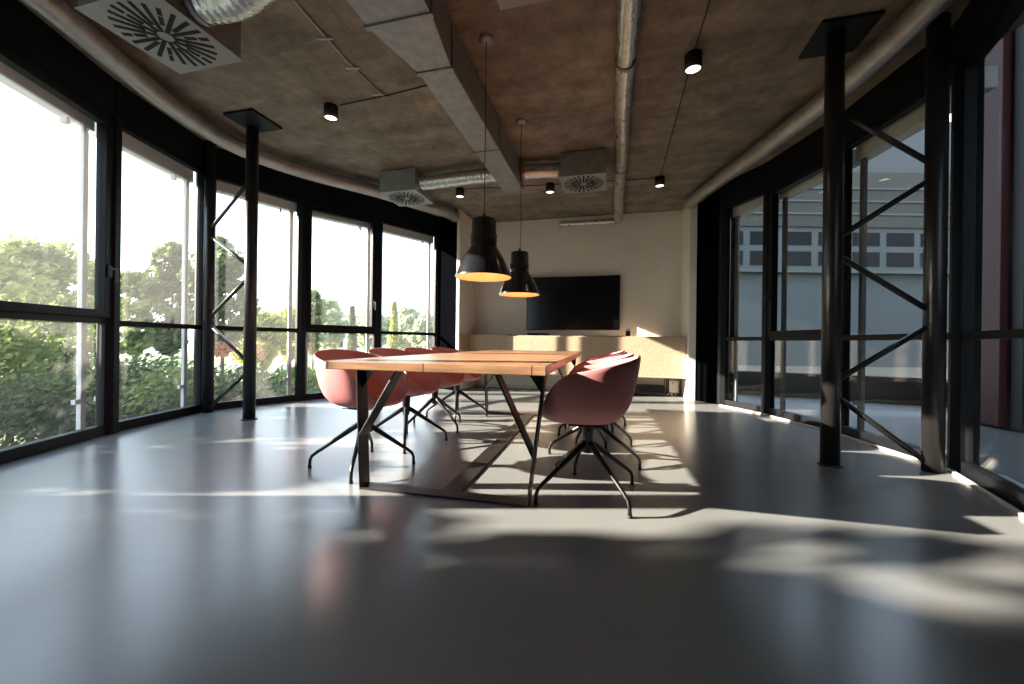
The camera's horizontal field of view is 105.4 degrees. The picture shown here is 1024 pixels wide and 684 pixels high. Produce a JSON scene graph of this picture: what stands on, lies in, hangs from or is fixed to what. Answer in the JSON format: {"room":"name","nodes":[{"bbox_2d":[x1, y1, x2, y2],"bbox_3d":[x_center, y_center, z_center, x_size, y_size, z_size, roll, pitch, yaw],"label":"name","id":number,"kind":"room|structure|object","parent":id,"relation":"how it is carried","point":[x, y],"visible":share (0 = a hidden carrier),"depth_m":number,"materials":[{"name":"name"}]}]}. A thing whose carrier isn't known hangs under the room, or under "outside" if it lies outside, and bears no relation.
{"room":"meeting room","nodes":[
{"label":"meeting room","id":0,"kind":"room"},
{"bbox_2d":[0,0,115,114],"bbox_3d":[-3.395,-2.138,2.700,0.120,0.310,1.516,1,0,-11],"label":"trim","id":1,"kind":"structure","parent":0,"point":[20,27],"depth_m":2.87,"materials":[{"name":"metal"}]},
{"bbox_2d":[95,80,122,434],"bbox_3d":[-3.557,-0.745,3.444,0.139,3.100,0.139,1,0,37],"label":"trim","id":2,"kind":"structure","parent":0,"point":[108,334],"depth_m":3.42,"materials":[{"name":"metal"}]},
{"bbox_2d":[122,86,203,168],"bbox_3d":[-3.560,-2.140,3.991,0.120,0.310,1.095,1,0,-2],"label":"trim","id":3,"kind":"structure","parent":0,"point":[138,114],"depth_m":3.89,"materials":[{"name":"metal"}]},
{"bbox_2d":[193,169,203,411],"bbox_3d":[-3.597,-0.745,4.538,0.139,3.100,0.139,1,0,37],"label":"trim","id":4,"kind":"structure","parent":0,"point":[199,211],"depth_m":4.47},
{"bbox_2d":[217,147,302,198],"bbox_3d":[-3.251,-2.136,4.995,0.120,0.310,1.127,1,0,36],"label":"trim","id":5,"kind":"structure","parent":0,"point":[231,165],"depth_m":4.99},
{"bbox_2d":[294,179,307,400],"bbox_3d":[-2.939,-0.737,5.453,0.139,3.100,0.139,1,0,37],"label":"trim","id":6,"kind":"structure","parent":0,"point":[300,385],"depth_m":5.39,"materials":[{"name":"metal"}]},
{"bbox_2d":[308,180,377,217],"bbox_3d":[-2.527,-2.127,5.842,1.108,0.310,0.120,1,0,-45],"label":"trim","id":7,"kind":"structure","parent":0,"point":[319,193],"depth_m":5.78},
{"bbox_2d":[372,198,382,348],"bbox_3d":[-2.151,-0.727,6.232,0.139,3.100,0.139,1,0,37],"label":"trim","id":8,"kind":"structure","parent":0,"point":[377,336],"depth_m":6.18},
{"bbox_2d":[383,200,438,233],"bbox_3d":[-1.742,-2.117,6.673,0.120,0.310,1.181,1,0,42],"label":"trim","id":9,"kind":"structure","parent":0,"point":[403,215],"depth_m":6.61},
{"bbox_2d":[433,217,440,346],"bbox_3d":[-1.367,-0.717,7.115,0.139,3.100,0.139,1,0,37],"label":"trim","id":10,"kind":"structure","parent":0,"point":[436,272],"depth_m":7.05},
{"bbox_2d":[456,210,475,389],"bbox_3d":[-0.823,-0.710,7.063,0.060,3.100,0.830,1,0,14],"label":"wall","id":11,"kind":"structure","parent":0,"point":[465,290],"depth_m":6.88,"materials":[{"name":"white paint"}]},
{"bbox_2d":[439,210,456,390],"bbox_3d":[-1.134,-0.714,7.220,0.600,3.100,0.980,1,0,14],"label":"trim","id":12,"kind":"structure","parent":11,"relation":"attached to","point":[448,234],"depth_m":6.86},
{"bbox_2d":[459,333,508,351],"bbox_3d":[-0.448,0.194,6.966,0.733,0.670,0.815,1,0,14],"label":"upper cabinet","id":13,"kind":"object","parent":11,"relation":"attached to","point":[467,342],"visible":0.38,"depth_m":6.96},
{"bbox_2d":[0,386,1023,683],"bbox_3d":[-0.768,0.900,1.639,7.020,0.120,11.800,1,0,14],"label":"floor","id":14,"kind":"structure","parent":0,"point":[196,548],"depth_m":1.51,"materials":[{"name":"concrete"}]},
{"bbox_2d":[0,38,117,463],"bbox_3d":[-3.453,-0.573,2.692,0.313,2.820,1.516,1,0,-11],"label":"window","id":15,"kind":"structure","parent":14,"relation":"on","point":[10,56],"depth_m":3.15,"materials":[{"name":"black metal"}]},
{"bbox_2d":[0,61,94,429],"bbox_3d":[-3.567,-0.602,2.670,0.110,2.775,1.476,1,0,-11],"label":"blind","id":16,"kind":"object","parent":15,"relation":"attached to","point":[9,77],"visible":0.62,"depth_m":3.30,"materials":[{"name":"metal"}]},
{"bbox_2d":[119,122,202,430],"bbox_3d":[-3.659,-0.576,3.988,0.230,2.820,1.095,1,0,-2],"label":"window","id":17,"kind":"structure","parent":14,"relation":"on","point":[129,423],"depth_m":3.92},
{"bbox_2d":[89,122,193,406],"bbox_3d":[-3.734,-0.604,3.985,0.110,2.775,1.055,1,0,-2],"label":"blind","id":18,"kind":"object","parent":17,"relation":"attached to","point":[131,146],"visible":0.44,"depth_m":4.41,"materials":[{"name":"metal"}]},
{"bbox_2d":[201,108,281,420],"bbox_3d":[-3.042,-0.738,4.158,1.185,3.100,0.402,1,0,22],"label":"column","id":19,"kind":"structure","parent":14,"relation":"on","point":[255,123],"depth_m":4.13,"materials":[{"name":"metal"}]},
{"bbox_2d":[214,174,299,409],"bbox_3d":[-3.335,-0.572,5.042,0.230,2.820,1.127,1,0,36],"label":"window","id":20,"kind":"structure","parent":14,"relation":"on","point":[285,398],"depth_m":5.03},
{"bbox_2d":[217,180,296,394],"bbox_3d":[-3.396,-0.600,5.086,0.110,2.775,1.087,1,0,36],"label":"blind","id":21,"kind":"object","parent":20,"relation":"attached to","point":[223,188],"visible":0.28,"depth_m":5.42,"materials":[{"name":"metal"}]},
{"bbox_2d":[306,201,376,399],"bbox_3d":[-2.574,-0.562,5.870,1.108,2.820,0.313,1,0,-45],"label":"window","id":22,"kind":"structure","parent":14,"relation":"on","point":[312,207],"depth_m":5.77,"materials":[{"name":"black plastic"}]},
{"bbox_2d":[307,212,370,372],"bbox_3d":[-2.656,-0.591,5.953,1.068,2.775,0.110,1,0,-45],"label":"blind","id":23,"kind":"object","parent":22,"relation":"attached to","point":[316,215],"visible":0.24,"depth_m":6.22,"materials":[{"name":"metal"}]},
{"bbox_2d":[308,349,414,483],"bbox_3d":[-1.014,0.445,2.646,0.549,0.786,0.590,1,0,35],"label":"tub chair","id":24,"kind":"object","parent":14,"relation":"on","point":[338,386],"visible":0.7,"depth_m":2.59,"materials":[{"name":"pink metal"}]},
{"bbox_2d":[368,348,447,453],"bbox_3d":[-0.883,0.446,3.260,0.559,0.786,0.582,1,0,23],"label":"tub chair","id":25,"kind":"object","parent":14,"relation":"on","point":[419,383],"visible":0.5,"depth_m":3.30,"materials":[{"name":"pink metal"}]},
{"bbox_2d":[382,220,435,334],"bbox_3d":[-1.821,-0.553,6.726,0.230,2.820,1.181,1,0,42],"label":"window","id":26,"kind":"structure","parent":14,"relation":"on","point":[385,222],"depth_m":6.62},
{"bbox_2d":[383,224,432,348],"bbox_3d":[-1.877,-0.581,6.776,0.110,2.775,1.141,1,0,42],"label":"blind","id":27,"kind":"object","parent":26,"relation":"attached to","point":[390,230],"visible":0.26,"depth_m":7.05,"materials":[{"name":"fabric"}]},
{"bbox_2d":[404,347,463,432],"bbox_3d":[-0.764,0.448,3.838,0.565,0.786,0.596,1,0,2],"label":"tub chair","id":28,"kind":"object","parent":14,"relation":"on","point":[447,379],"visible":0.38,"depth_m":3.82,"materials":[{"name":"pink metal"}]},
{"bbox_2d":[325,350,581,506],"bbox_3d":[-0.057,0.477,3.358,1.135,0.745,3.120,1,0,13],"label":"meeting table","id":29,"kind":"object","parent":14,"relation":"on","point":[537,365],"visible":0.95,"depth_m":2.19,"materials":[{"name":"brown wood"}]},
{"bbox_2d":[426,347,487,421],"bbox_3d":[-0.627,0.449,4.415,0.555,0.786,0.593,1,0,36],"label":"tub chair","id":30,"kind":"object","parent":14,"relation":"on","point":[467,377],"visible":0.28,"depth_m":4.40,"materials":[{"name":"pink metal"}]},
{"bbox_2d":[534,355,640,518],"bbox_3d":[0.440,0.463,2.198,0.546,0.786,0.594,1,0,15],"label":"tub chair","id":31,"kind":"object","parent":14,"relation":"on","point":[590,397],"visible":1,"depth_m":1.98,"materials":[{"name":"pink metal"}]},
{"bbox_2d":[548,353,641,474],"bbox_3d":[0.586,0.465,2.802,0.567,0.786,0.598,1,0,-8],"label":"tub chair","id":32,"kind":"object","parent":14,"relation":"on","point":[608,432],"visible":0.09,"depth_m":2.85,"materials":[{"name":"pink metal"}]},
{"bbox_2d":[558,351,632,446],"bbox_3d":[0.719,0.466,3.397,0.565,0.786,0.596,1,0,-3],"label":"tub chair","id":33,"kind":"object","parent":14,"relation":"on","point":[616,425],"visible":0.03,"depth_m":3.22,"materials":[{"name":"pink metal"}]},
{"bbox_2d":[636,384,664,396],"bbox_3d":[2.286,0.799,6.458,0.440,0.160,0.308,1,0,14],"label":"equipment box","id":34,"kind":"object","parent":14,"relation":"on","point":[641,389],"visible":0.95,"depth_m":6.32,"materials":[{"name":"black plastic"}]},
{"bbox_2d":[725,190,762,411],"bbox_3d":[3.153,-0.491,5.171,0.230,2.820,0.695,1,0,-16],"label":"window","id":35,"kind":"structure","parent":14,"relation":"on","point":[737,404],"depth_m":5.12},
{"bbox_2d":[764,158,822,427],"bbox_3d":[3.237,-0.490,4.319,0.313,2.820,0.996,1,0,-3],"label":"window","id":36,"kind":"structure","parent":14,"relation":"on","point":[815,168],"depth_m":4.67,"materials":[{"name":"black plastic"}]},
{"bbox_2d":[777,150,859,410],"bbox_3d":[3.354,-0.516,4.326,0.110,2.775,0.956,1,0,-3],"label":"blind","id":37,"kind":"object","parent":36,"relation":"attached to","point":[816,180],"visible":0.23,"depth_m":4.70,"materials":[{"name":"metal"}]},
{"bbox_2d":[799,10,950,473],"bbox_3d":[2.564,-0.668,2.762,0.818,3.100,0.360,1,0,14],"label":"column","id":38,"kind":"structure","parent":14,"relation":"on","point":[833,38],"depth_m":2.70,"materials":[{"name":"metal"}]},
{"bbox_2d":[841,434,947,469],"bbox_3d":[3.075,0.880,3.255,0.024,0.016,1.113,1,0,6],"label":"baseboard","id":39,"kind":"structure","parent":14,"relation":"on","point":[842,435],"depth_m":3.23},
{"bbox_2d":[841,73,993,471],"bbox_3d":[3.246,-0.489,3.239,0.230,2.820,1.153,1,0,6],"label":"window","id":40,"kind":"structure","parent":14,"relation":"on","point":[867,436],"depth_m":3.30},
{"bbox_2d":[853,65,997,429],"bbox_3d":[3.321,-0.516,3.231,0.110,2.775,1.113,1,0,6],"label":"window pane","id":41,"kind":"structure","parent":40,"relation":"attached to","point":[912,123],"depth_m":3.69,"materials":[{"name":"glass"}]},
{"bbox_2d":[946,468,1023,518],"bbox_3d":[2.740,0.876,2.239,0.024,0.016,1.067,1,0,31],"label":"baseboard","id":42,"kind":"structure","parent":14,"relation":"on","point":[1003,503],"depth_m":2.23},
{"bbox_2d":[960,0,1023,511],"bbox_3d":[2.889,-0.494,2.158,0.230,2.820,1.107,1,0,31],"label":"window","id":43,"kind":"structure","parent":14,"relation":"on","point":[1005,487],"depth_m":2.31,"materials":[{"name":"metal"}]},
{"bbox_2d":[18,0,1023,222],"bbox_3d":[-0.700,-2.409,1.684,7.750,0.300,12.100,1,0,14],"label":"ceiling","id":44,"kind":"structure","parent":0,"point":[551,63],"depth_m":3.45,"materials":[{"name":"concrete"}]},
{"bbox_2d":[74,0,243,73],"bbox_3d":[-2.242,-2.121,2.528,0.590,0.290,0.590,1,0,14],"label":"ceiling vent","id":45,"kind":"object","parent":44,"relation":"in","point":[165,30],"visible":0.97,"depth_m":2.51,"materials":[{"name":"metal"}]},
{"bbox_2d":[21,0,458,221],"bbox_3d":[-2.728,-2.149,3.169,1.418,0.174,7.728,1,0,18],"label":"pipe","id":46,"kind":"object","parent":44,"relation":"attached to","point":[59,13],"visible":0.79,"depth_m":3.44,"materials":[{"name":"metal"}]},
{"bbox_2d":[323,102,337,121],"bbox_3d":[-1.745,-2.212,3.758,0.128,0.120,0.128,1,0,14],"label":"ceiling spotlight","id":47,"kind":"object","parent":44,"relation":"attached to","point":[330,109],"visible":1,"depth_m":3.71,"materials":[{"name":"black plastic"}]},
{"bbox_2d":[292,0,385,97],"bbox_3d":[-1.461,-2.255,2.486,0.145,0.022,2.284,1,0,12],"label":"conduit","id":48,"kind":"object","parent":44,"relation":"attached to","point":[325,37],"visible":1,"depth_m":2.99,"materials":[{"name":"metal"}]},
{"bbox_2d":[378,168,433,206],"bbox_3d":[-1.440,-2.111,5.352,0.540,0.290,0.540,1,0,14],"label":"ceiling vent","id":49,"kind":"object","parent":44,"relation":"in","point":[400,186],"visible":0.98,"depth_m":5.14,"materials":[{"name":"metal"}]},
{"bbox_2d":[417,168,495,190],"bbox_3d":[-0.692,-2.104,5.046,1.152,0.200,0.194,1,0,15],"label":"flexible duct","id":50,"kind":"object","parent":49,"relation":"attached to","point":[468,177],"visible":0.84,"depth_m":4.99,"materials":[{"name":"metal"}]},
{"bbox_2d":[347,0,522,192],"bbox_3d":[-0.909,-2.078,1.448,0.454,0.317,7.340,1,0,14],"label":"duct","id":51,"kind":"object","parent":44,"relation":"attached to","point":[422,33],"visible":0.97,"depth_m":2.80,"materials":[{"name":"metal"}]},
{"bbox_2d":[183,0,276,26],"bbox_3d":[-1.456,-2.101,2.284,1.073,0.288,0.256,1,0,18],"label":"flexible duct","id":52,"kind":"object","parent":51,"relation":"attached to","point":[208,13],"visible":1,"depth_m":2.36,"materials":[{"name":"metal"}]},
{"bbox_2d":[521,162,559,180],"bbox_3d":[0.352,-2.098,4.798,0.482,0.195,0.193,1,0,7],"label":"flexible duct","id":53,"kind":"object","parent":51,"relation":"attached to","point":[538,170],"visible":0.94,"depth_m":4.73,"materials":[{"name":"metal"}]},
{"bbox_2d":[455,33,511,281],"bbox_3d":[-0.201,-1.365,2.895,0.418,1.775,0.418,1,0,14],"label":"pendant lamp","id":54,"kind":"object","parent":44,"relation":"hanging from","point":[483,262],"visible":1,"depth_m":2.81,"materials":[{"name":"black metal"}]},
{"bbox_2d":[499,118,539,296],"bbox_3d":[0.085,-1.364,3.967,0.418,1.770,0.418,1,0,14],"label":"pendant lamp","id":55,"kind":"object","parent":44,"relation":"hanging from","point":[521,284],"visible":0.97,"depth_m":3.88,"materials":[{"name":"black metal"}]},
{"bbox_2d":[497,0,546,9],"bbox_3d":[0.142,-2.091,1.942,0.580,0.290,0.580,1,0,14],"label":"ceiling vent","id":56,"kind":"object","parent":44,"relation":"in","point":[503,4],"visible":1,"depth_m":2.25,"materials":[{"name":"metal"}]},
{"bbox_2d":[559,148,606,193],"bbox_3d":[0.882,-2.082,4.787,0.540,0.290,0.540,1,0,14],"label":"ceiling vent","id":57,"kind":"object","parent":44,"relation":"in","point":[580,171],"visible":1,"depth_m":4.57,"materials":[{"name":"metal"}]},
{"bbox_2d":[614,0,640,222],"bbox_3d":[0.646,-2.127,2.113,0.158,0.158,9.401,1,0,14],"label":"pipe","id":58,"kind":"object","parent":44,"relation":"attached to","point":[628,12],"visible":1,"depth_m":3.14,"materials":[{"name":"metal"}]},
{"bbox_2d":[559,218,614,226],"bbox_3d":[1.312,-2.089,6.825,0.960,0.093,0.096,1,0,14],"label":"pipe","id":59,"kind":"object","parent":58,"relation":"attached to","point":[594,221],"visible":0.98,"depth_m":6.79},
{"bbox_2d":[660,0,710,175],"bbox_3d":[1.116,-2.230,1.837,0.035,0.010,7.100,1,0,14],"label":"cable","id":60,"kind":"object","parent":44,"relation":"attached to","point":[709,0],"visible":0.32,"depth_m":3.41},
{"bbox_2d":[684,49,701,75],"bbox_3d":[1.409,-2.173,3.032,0.128,0.120,0.128,1,0,14],"label":"ceiling spotlight","id":61,"kind":"object","parent":44,"relation":"attached to","point":[692,58],"visible":1,"depth_m":3.00,"materials":[{"name":"black plastic"}]},
{"bbox_2d":[685,65,700,73],"bbox_3d":[1.408,-2.125,3.032,0.112,0.001,0.112,1,0,14],"label":"diffuser","id":62,"kind":"object","parent":61,"relation":"attached to","point":[692,69],"depth_m":3.04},
{"bbox_2d":[684,0,954,208],"bbox_3d":[2.157,-2.088,1.967,0.821,0.174,7.878,1,0,12],"label":"pipe","id":63,"kind":"object","parent":44,"relation":"attached to","point":[920,13],"visible":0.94,"depth_m":3.01,"materials":[{"name":"metal"}]},
{"bbox_2d":[475,210,682,390],"bbox_3d":[1.100,-0.686,7.076,4.100,3.100,0.150,1,0,14],"label":"wall","id":64,"kind":"structure","parent":0,"point":[645,249],"depth_m":6.86,"materials":[{"name":"white paint"}]},
{"bbox_2d":[526,275,619,329],"bbox_3d":[1.073,-0.689,6.960,1.645,0.955,0.088,1,0,14],"label":"television","id":65,"kind":"object","parent":64,"relation":"attached to","point":[568,302],"visible":0.82,"depth_m":6.90,"materials":[{"name":"black plastic"}]},
{"bbox_2d":[475,383,679,392],"bbox_3d":[1.055,0.833,6.995,3.650,0.060,0.020,1,0,14],"label":"baseboard","id":66,"kind":"structure","parent":64,"relation":"attached to","point":[476,384],"depth_m":7.24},
{"bbox_2d":[505,335,686,378],"bbox_3d":[1.350,0.227,6.633,2.905,0.650,0.567,1,0,14],"label":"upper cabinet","id":67,"kind":"object","parent":64,"relation":"attached to","point":[661,357],"visible":0.61,"depth_m":6.22,"materials":[{"name":"wood"}]},
{"bbox_2d":[680,205,697,400],"bbox_3d":[2.807,-0.665,6.204,0.100,3.100,0.690,1,0,14],"label":"wall","id":68,"kind":"structure","parent":0,"point":[689,216],"depth_m":5.88,"materials":[{"name":"white paint"}]},
{"bbox_2d":[695,189,734,403],"bbox_3d":[3.087,-0.661,6.066,0.550,3.100,1.120,1,0,14],"label":"curtain","id":69,"kind":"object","parent":68,"relation":"attached to","point":[708,209],"depth_m":5.69,"materials":[{"name":"fabric"}]},
{"bbox_2d":[717,186,730,404],"bbox_3d":[2.984,-0.663,5.483,0.139,3.100,0.139,1,0,37],"label":"trim","id":70,"kind":"structure","parent":0,"point":[724,212],"depth_m":5.43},
{"bbox_2d":[724,164,763,204],"bbox_3d":[3.096,-2.057,5.149,0.120,0.310,0.695,1,0,-16],"label":"trim","id":71,"kind":"structure","parent":0,"point":[751,182],"depth_m":5.11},
{"bbox_2d":[730,194,780,400],"bbox_3d":[3.226,-0.517,5.191,0.110,2.775,0.655,1,0,-16],"label":"blind","id":72,"kind":"object","parent":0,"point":[755,205],"visible":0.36,"depth_m":5.40,"materials":[{"name":"metal"}]},
{"bbox_2d":[761,161,774,413],"bbox_3d":[3.174,-0.660,4.815,0.139,3.100,0.139,1,0,37],"label":"trim","id":73,"kind":"structure","parent":0,"point":[767,347],"depth_m":4.78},
{"bbox_2d":[768,125,823,186],"bbox_3d":[3.218,-2.055,4.317,0.120,0.310,0.996,1,0,-3],"label":"trim","id":74,"kind":"structure","parent":0,"point":[808,150],"depth_m":4.32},
{"bbox_2d":[841,149,852,425],"bbox_3d":[3.228,-0.660,3.820,0.139,3.100,0.139,1,0,37],"label":"trim","id":75,"kind":"structure","parent":0,"point":[848,154],"depth_m":3.75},
{"bbox_2d":[844,24,953,144],"bbox_3d":[3.186,-2.055,3.247,0.120,0.310,1.153,1,0,6],"label":"trim","id":76,"kind":"structure","parent":0,"point":[906,82],"depth_m":3.21,"materials":[{"name":"metal"}]},
{"bbox_2d":[947,20,984,473],"bbox_3d":[3.110,-0.661,2.674,0.139,3.100,0.139,1,0,37],"label":"window frame","id":77,"kind":"structure","parent":0,"point":[968,83],"depth_m":2.63,"materials":[{"name":"metal"}]},
{"bbox_2d":[958,0,1010,63],"bbox_3d":[2.841,-2.060,2.200,0.120,0.310,1.107,1,0,31],"label":"trim","id":78,"kind":"structure","parent":0,"point":[978,17],"depth_m":2.48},
{"label":"outside","id":79,"kind":"structure","parent":0,"visible":0},
{"bbox_2d":[738,394,1023,483],"bbox_3d":[8.124,1.052,0.288,12.380,0.120,13.800,1,0,14],"label":"terrace","id":80,"kind":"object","parent":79,"point":[1001,449],"depth_m":4.22,"materials":[{"name":"concrete"}]},
{"bbox_2d":[738,370,947,407],"bbox_3d":[8.303,0.784,4.837,10.648,0.420,0.180,1,0,29],"label":"parapet","id":81,"kind":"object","parent":80,"relation":"on","point":[878,389],"visible":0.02,"depth_m":6.28,"materials":[{"name":"concrete"}]},
{"bbox_2d":[980,24,1023,431],"bbox_3d":[6.343,-2.801,-0.766,4.400,7.540,10.850,1,0,14],"label":"dark wing","id":82,"kind":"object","parent":80,"relation":"on","point":[1002,360],"visible":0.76,"depth_m":4.25},
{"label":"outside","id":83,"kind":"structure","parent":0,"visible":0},
{"bbox_2d":[0,352,314,445],"bbox_3d":[-28.975,1.838,17.746,55.100,0.200,100.000,1,0,14],"label":"ground","id":84,"kind":"structure","parent":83,"point":[277,362],"depth_m":34.12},
{"bbox_2d":[0,243,68,422],"bbox_3d":[-9.994,-0.059,7.087,2.577,4.074,2.715,1,0,14],"label":"tree","id":85,"kind":"object","parent":84,"relation":"on","point":[31,350],"visible":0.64,"depth_m":7.61,"materials":[{"name":"green plant"}]},
{"bbox_2d":[0,358,94,448],"bbox_3d":[-8.659,1.135,6.857,2.076,1.722,1.870,1,0,14],"label":"shrub","id":86,"kind":"object","parent":84,"relation":"on","point":[2,362],"visible":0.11,"depth_m":6.56,"materials":[{"name":"green plant"}]},
{"bbox_2d":[0,234,95,348],"bbox_3d":[-13.313,-0.549,10.913,2.633,4.969,2.575,1,0,34],"label":"broadleaf tree","id":87,"kind":"object","parent":84,"relation":"on","point":[50,260],"visible":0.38,"depth_m":10.71,"materials":[{"name":"green plant"}]},
{"bbox_2d":[5,334,95,376],"bbox_3d":[-10.403,0.887,9.049,2.218,2.173,2.438,1,0,14],"label":"shrub","id":88,"kind":"object","parent":84,"relation":"on","point":[89,349],"visible":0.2,"depth_m":8.93,"materials":[{"name":"green plant"}]},
{"bbox_2d":[19,338,87,418],"bbox_3d":[-10.750,0.925,8.681,1.905,2.088,1.972,1,0,-41],"label":"shrub","id":89,"kind":"object","parent":84,"relation":"on","point":[56,366],"visible":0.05,"depth_m":8.65,"materials":[{"name":"green plant"}]},
{"bbox_2d":[0,369,130,448],"bbox_3d":[-7.051,1.265,5.858,1.868,1.710,1.864,1,0,14],"label":"shrub","id":90,"kind":"object","parent":84,"relation":"on","point":[48,427],"visible":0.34,"depth_m":5.82,"materials":[{"name":"green plant"}]},
{"bbox_2d":[7,357,152,437],"bbox_3d":[-7.526,1.131,7.085,2.033,1.756,2.120,1,0,14],"label":"shrub","id":91,"kind":"object","parent":84,"relation":"on","point":[93,359],"visible":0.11,"depth_m":6.57,"materials":[{"name":"green plant"}]},
{"bbox_2d":[77,259,95,372],"bbox_3d":[-16.011,-0.645,15.004,1.303,5.090,1.235,1,0,1],"label":"broadleaf tree","id":92,"kind":"object","parent":84,"relation":"on","point":[91,281],"visible":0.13,"depth_m":14.69,"materials":[{"name":"green plant"}]},
{"bbox_2d":[37,360,176,429],"bbox_3d":[-6.779,1.162,6.967,2.543,1.714,1.871,1,0,6],"label":"shrub","id":93,"kind":"object","parent":84,"relation":"on","point":[128,375],"visible":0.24,"depth_m":6.62,"materials":[{"name":"green plant"}]},
{"bbox_2d":[120,269,168,363],"bbox_3d":[-14.373,-0.432,15.047,1.807,4.706,1.654,1,0,-34],"label":"broadleaf tree","id":94,"kind":"object","parent":84,"relation":"on","point":[132,342],"visible":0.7,"depth_m":14.78,"materials":[{"name":"green plant"}]},
{"bbox_2d":[138,241,194,366],"bbox_3d":[-10.462,-0.567,11.890,1.329,5.074,1.581,1,0,0],"label":"broadleaf tree","id":95,"kind":"object","parent":84,"relation":"on","point":[165,284],"visible":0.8,"depth_m":11.72,"materials":[{"name":"green plant"}]},
{"bbox_2d":[119,352,220,416],"bbox_3d":[-6.712,1.107,7.650,1.681,1.822,1.623,1,0,-22],"label":"shrub","id":96,"kind":"object","parent":84,"relation":"on","point":[155,365],"visible":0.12,"depth_m":7.31,"materials":[{"name":"green plant"}]},
{"bbox_2d":[121,365,221,417],"bbox_3d":[-5.812,1.263,7.130,1.948,1.737,2.161,1,0,14],"label":"shrub","id":97,"kind":"object","parent":84,"relation":"on","point":[148,408],"visible":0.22,"depth_m":6.51,"materials":[{"name":"green plant"}]},
{"bbox_2d":[176,235,261,382],"bbox_3d":[-8.874,-0.634,12.011,1.860,5.248,2.132,1,0,-4],"label":"broadleaf tree","id":98,"kind":"object","parent":84,"relation":"on","point":[229,269],"visible":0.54,"depth_m":11.73,"materials":[{"name":"green plant"}]},
{"bbox_2d":[155,370,283,410],"bbox_3d":[-5.089,1.290,6.572,1.869,1.677,2.330,1,0,14],"label":"shrub","id":99,"kind":"object","parent":84,"relation":"on","point":[239,386],"visible":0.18,"depth_m":6.45,"materials":[{"name":"green plant"}]},
{"bbox_2d":[214,364,292,400],"bbox_3d":[-5.227,1.337,7.360,2.211,1.901,2.042,1,0,14],"label":"shrub","id":100,"kind":"object","parent":84,"relation":"on","point":[264,368],"visible":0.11,"depth_m":7.38,"materials":[{"name":"green plant"}]},
{"bbox_2d":[230,308,293,379],"bbox_3d":[-10.963,0.236,16.965,2.418,3.459,2.376,1,0,37],"label":"broadleaf tree","id":101,"kind":"object","parent":84,"relation":"on","point":[268,342],"visible":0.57,"depth_m":16.66,"materials":[{"name":"green plant"}]},
{"bbox_2d":[227,379,319,399],"bbox_3d":[-4.191,1.435,6.879,2.198,1.610,1.748,1,0,-22],"label":"shrub","id":102,"kind":"object","parent":84,"relation":"on","point":[269,391],"visible":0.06,"depth_m":6.72,"materials":[{"name":"green plant"}]},
{"bbox_2d":[241,365,321,396],"bbox_3d":[-4.298,1.304,7.870,1.944,1.827,1.697,1,0,-11],"label":"shrub","id":103,"kind":"object","parent":84,"relation":"on","point":[311,377],"visible":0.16,"depth_m":7.47,"materials":[{"name":"green plant"}]},
{"bbox_2d":[275,307,312,361],"bbox_3d":[-10.835,0.109,18.975,1.955,3.713,1.904,1,0,14],"label":"broadleaf tree","id":104,"kind":"object","parent":84,"relation":"on","point":[284,311],"visible":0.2,"depth_m":18.73,"materials":[{"name":"green plant"}]},
{"bbox_2d":[308,289,329,369],"bbox_3d":[-10.202,-0.385,19.953,1.342,4.716,1.383,1,0,14],"label":"broadleaf tree","id":105,"kind":"object","parent":84,"relation":"on","point":[318,316],"visible":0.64,"depth_m":19.84,"materials":[{"name":"green plant"}]},
{"bbox_2d":[319,298,348,349],"bbox_3d":[-12.719,-0.565,26.978,2.627,5.015,2.597,1,0,14],"label":"broadleaf tree","id":106,"kind":"object","parent":84,"relation":"on","point":[328,340],"visible":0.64,"depth_m":26.62,"materials":[{"name":"green plant"}]},
{"bbox_2d":[308,333,364,360],"bbox_3d":[-18.743,0.141,42.001,7.100,3.450,6.600,1,0,-24],"label":"house","id":107,"kind":"structure","parent":84,"relation":"on","point":[343,345],"depth_m":39.51,"materials":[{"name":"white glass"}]},
{"bbox_2d":[346,305,357,350],"bbox_3d":[-9.838,-0.157,24.003,0.748,4.268,0.738,1,0,14],"label":"cypress","id":108,"kind":"object","parent":84,"relation":"on","point":[352,338],"visible":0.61,"depth_m":23.88,"materials":[{"name":"green plant"}]},
{"bbox_2d":[356,310,390,350],"bbox_3d":[-12.200,-0.484,34.155,3.337,4.869,3.411,1,0,-43],"label":"broadleaf tree","id":109,"kind":"object","parent":84,"relation":"on","point":[361,338],"visible":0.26,"depth_m":33.45,"materials":[{"name":"green plant"}]},
{"bbox_2d":[388,300,399,349],"bbox_3d":[-6.647,-0.181,22.006,0.725,4.396,0.739,1,0,14],"label":"cypress","id":110,"kind":"object","parent":84,"relation":"on","point":[393,343],"visible":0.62,"depth_m":21.88,"materials":[{"name":"green plant"}]},
{"bbox_2d":[386,306,420,349],"bbox_3d":[-8.116,-0.390,29.917,3.232,4.780,3.298,1,0,14],"label":"broadleaf tree","id":111,"kind":"object","parent":84,"relation":"on","point":[407,316],"visible":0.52,"depth_m":29.20,"materials":[{"name":"green plant"}]},
{"bbox_2d":[406,312,432,348],"bbox_3d":[-5.821,0.027,25.942,2.130,4.003,1.962,1,0,14],"label":"broadleaf tree","id":112,"kind":"object","parent":84,"relation":"on","point":[420,325],"visible":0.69,"depth_m":25.48,"materials":[{"name":"green plant"}]},
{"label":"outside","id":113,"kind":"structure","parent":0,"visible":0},
{"bbox_2d":[738,365,947,378],"bbox_3d":[35.101,2.639,26.092,64.900,0.200,52.000,1,0,14],"label":"ground","id":114,"kind":"structure","parent":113,"point":[873,371],"depth_m":33.59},
{"bbox_2d":[738,122,950,367],"bbox_3d":[45.112,-8.587,42.552,58.000,28.000,6.900,1,0,0],"label":"neighboring building","id":115,"kind":"structure","parent":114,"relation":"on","point":[895,236],"depth_m":40.00,"materials":[{"name":"grey concrete"}]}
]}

